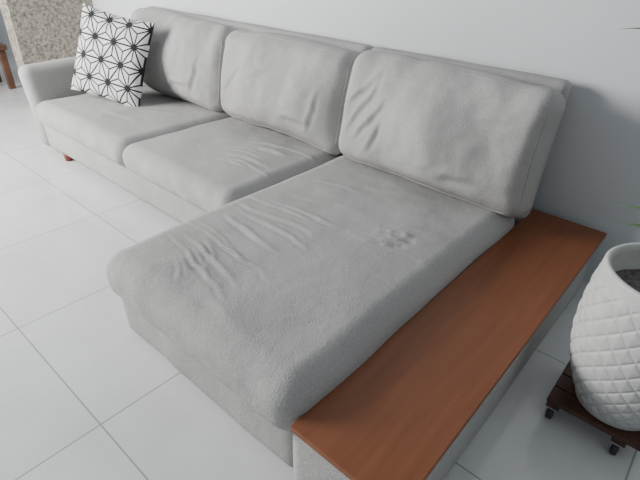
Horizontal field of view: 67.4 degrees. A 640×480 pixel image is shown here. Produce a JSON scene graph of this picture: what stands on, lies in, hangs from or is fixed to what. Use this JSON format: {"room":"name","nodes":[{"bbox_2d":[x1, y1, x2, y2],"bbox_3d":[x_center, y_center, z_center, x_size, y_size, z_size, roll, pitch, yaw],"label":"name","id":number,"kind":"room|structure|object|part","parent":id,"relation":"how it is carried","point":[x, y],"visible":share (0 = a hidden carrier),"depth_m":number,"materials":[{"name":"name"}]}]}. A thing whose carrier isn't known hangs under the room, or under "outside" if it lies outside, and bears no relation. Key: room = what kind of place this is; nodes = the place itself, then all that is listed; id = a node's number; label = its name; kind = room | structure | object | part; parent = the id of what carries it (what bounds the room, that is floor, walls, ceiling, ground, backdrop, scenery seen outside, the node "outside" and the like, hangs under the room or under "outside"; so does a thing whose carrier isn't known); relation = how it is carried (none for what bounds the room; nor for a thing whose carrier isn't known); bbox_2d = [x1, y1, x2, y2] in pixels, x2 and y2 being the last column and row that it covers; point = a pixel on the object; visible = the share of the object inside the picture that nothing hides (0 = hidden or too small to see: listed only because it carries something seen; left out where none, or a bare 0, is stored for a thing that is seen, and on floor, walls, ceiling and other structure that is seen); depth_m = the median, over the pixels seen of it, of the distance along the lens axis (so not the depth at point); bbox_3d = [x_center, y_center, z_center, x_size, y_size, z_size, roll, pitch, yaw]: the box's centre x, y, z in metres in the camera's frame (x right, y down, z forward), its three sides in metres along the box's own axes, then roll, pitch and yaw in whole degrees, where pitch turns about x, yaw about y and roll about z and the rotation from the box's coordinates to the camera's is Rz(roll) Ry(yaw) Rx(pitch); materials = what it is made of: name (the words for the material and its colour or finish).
{"room":"living room","nodes":[
{"label":"living room","id":0,"kind":"room"},
{"bbox_2d":[0,0,92,104],"bbox_3d":[-2.533,-2.645,4.228,0.200,2.800,0.760,26,39,33],"label":"stone wall","id":1,"kind":"structure","parent":0,"point":[37,30],"depth_m":4.47,"materials":[{"name":"stone"}]},
{"bbox_2d":[0,54,639,479],"bbox_3d":[-2.235,0.538,1.856,11.000,0.100,6.040,26,39,33],"label":"floor","id":2,"kind":"structure","parent":0,"point":[83,396],"depth_m":1.84,"materials":[{"name":"tile"}]},
{"bbox_2d":[0,43,15,88],"bbox_3d":[-3.785,-1.762,4.964,0.500,0.450,0.950,26,39,33],"label":"wooden bench","id":3,"kind":"object","parent":2,"relation":"on","point":[3,57],"visible":1,"depth_m":5.12,"materials":[{"name":"brown wood"}]},
{"bbox_3d":[-3.780,-1.932,4.859,0.500,0.050,0.950,26,39,33],"label":"seat","id":4,"kind":"part","parent":3,"relation":"part of","materials":[{"name":"brown wood"}]},
{"bbox_2d":[18,6,606,479],"bbox_3d":[-0.650,-0.548,2.654,3.816,1.002,1.802,26,39,33],"label":"sectional sofa","id":5,"kind":"object","parent":2,"relation":"on","point":[358,268],"visible":0.96,"depth_m":2.02,"materials":[{"name":"grey fabric"}]},
{"bbox_3d":[-1.801,-1.182,3.915,0.234,0.601,1.060,26,39,33],"label":"arm","id":6,"kind":"part","parent":5,"relation":"part of","materials":[{"name":"grey fabric"}]},
{"bbox_3d":[-1.894,-0.635,3.606,0.068,0.075,0.068,26,39,33],"label":"leg","id":7,"kind":"part","parent":5,"relation":"part of","materials":[{"name":"brown wood"}]},
{"bbox_2d":[71,3,154,106],"bbox_3d":[-1.470,-1.284,3.378,0.670,0.642,0.258,14,34,18],"label":"throw pillow","id":8,"kind":"object","parent":5,"relation":"on","point":[112,50],"visible":1,"depth_m":3.31,"materials":[{"name":"fabric"}]},
{"bbox_2d":[36,84,231,166],"bbox_3d":[-1.326,-0.885,3.471,1.223,0.197,0.947,26,39,33],"label":"seat cushion","id":9,"kind":"object","parent":5,"relation":"on","point":[104,127],"depth_m":3.24,"materials":[{"name":"grey fabric"}]},
{"bbox_2d":[131,8,236,111],"bbox_3d":[-1.045,-1.332,3.515,1.121,0.598,0.387,26,39,33],"label":"cushion","id":10,"kind":"object","parent":5,"relation":"on","point":[183,69],"depth_m":3.29,"materials":[{"name":"grey fabric"}]},
{"bbox_2d":[123,117,342,211],"bbox_3d":[-0.505,-0.488,2.865,1.010,0.208,0.946,26,39,33],"label":"seat cushion","id":11,"kind":"object","parent":5,"relation":"on","point":[207,165],"depth_m":2.68,"materials":[{"name":"grey fabric"}]},
{"bbox_3d":[-0.597,-1.181,3.476,2.265,0.722,0.189,26,39,33],"label":"frame","id":12,"kind":"part","parent":5,"relation":"part of","materials":[{"name":"grey fabric"}]},
{"bbox_2d":[221,30,359,154],"bbox_3d":[-0.221,-0.918,2.922,1.032,0.597,0.373,26,39,33],"label":"cushion","id":13,"kind":"object","parent":5,"relation":"on","point":[286,90],"depth_m":2.76,"materials":[{"name":"grey fabric"}]},
{"bbox_2d":[106,155,514,429],"bbox_3d":[0.047,0.016,2.101,1.063,0.238,1.583,26,39,33],"label":"cushion","id":14,"kind":"object","parent":5,"relation":"on","point":[284,291],"depth_m":1.75,"materials":[{"name":"grey fabric"}]},
{"bbox_2d":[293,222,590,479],"bbox_3d":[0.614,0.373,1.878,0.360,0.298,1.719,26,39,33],"label":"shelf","id":15,"kind":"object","parent":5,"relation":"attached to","point":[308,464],"depth_m":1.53,"materials":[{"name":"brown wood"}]},
{"bbox_2d":[291,209,606,479],"bbox_3d":[0.633,0.245,1.781,0.348,0.022,1.760,26,39,33],"label":"wood shelf","id":16,"kind":"object","parent":5,"relation":"attached to","point":[396,414],"depth_m":1.53,"materials":[{"name":"brown wood"}]},
{"bbox_2d":[339,50,565,217],"bbox_3d":[0.548,-0.535,2.338,1.070,0.601,0.394,26,39,33],"label":"cushion","id":17,"kind":"object","parent":5,"relation":"on","point":[469,142],"depth_m":2.16,"materials":[{"name":"grey fabric"}]},
{"bbox_3d":[0.661,-0.579,2.544,1.070,0.691,0.186,26,39,33],"label":"frame","id":18,"kind":"part","parent":5,"relation":"part of","materials":[{"name":"grey fabric"}]},
{"bbox_2d":[545,361,639,455],"bbox_3d":[1.029,0.602,1.744,0.320,0.102,0.316,26,39,33],"label":"caddy","id":19,"kind":"object","parent":2,"relation":"on","point":[563,396],"visible":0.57,"depth_m":1.67,"materials":[{"name":"brown wood"}]},
{"bbox_3d":[0.929,0.534,1.808,0.044,0.022,0.310,26,39,33],"label":"rail","id":20,"kind":"part","parent":19,"relation":"part of","materials":[{"name":"brown wood"}]},
{"bbox_2d":[569,28,639,430],"bbox_3d":[1.150,0.018,1.283,0.543,1.378,0.772,-10,34,-19],"label":"potted plant","id":21,"kind":"object","parent":19,"relation":"on","point":[604,348],"visible":1,"depth_m":1.48,"materials":[{"name":"white ceramic"}]},
{"bbox_3d":[1.090,0.613,1.690,0.044,0.022,0.310,26,39,33],"label":"rail","id":22,"kind":"part","parent":19,"relation":"part of","materials":[{"name":"brown wood"}]},
{"bbox_2d":[0,0,639,282],"bbox_3d":[-0.219,-1.819,3.024,11.000,2.800,0.120,26,39,33],"label":"wall","id":23,"kind":"structure","parent":0,"point":[592,168],"depth_m":2.29,"materials":[{"name":"white paint"}]},
{"bbox_2d":[569,243,639,430],"bbox_3d":[1.048,0.337,1.557,0.425,0.542,0.425,26,39,33],"label":"planter pot","id":24,"kind":"object","parent":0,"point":[604,348],"depth_m":1.48,"materials":[{"name":"white ceramic"}]}
]}

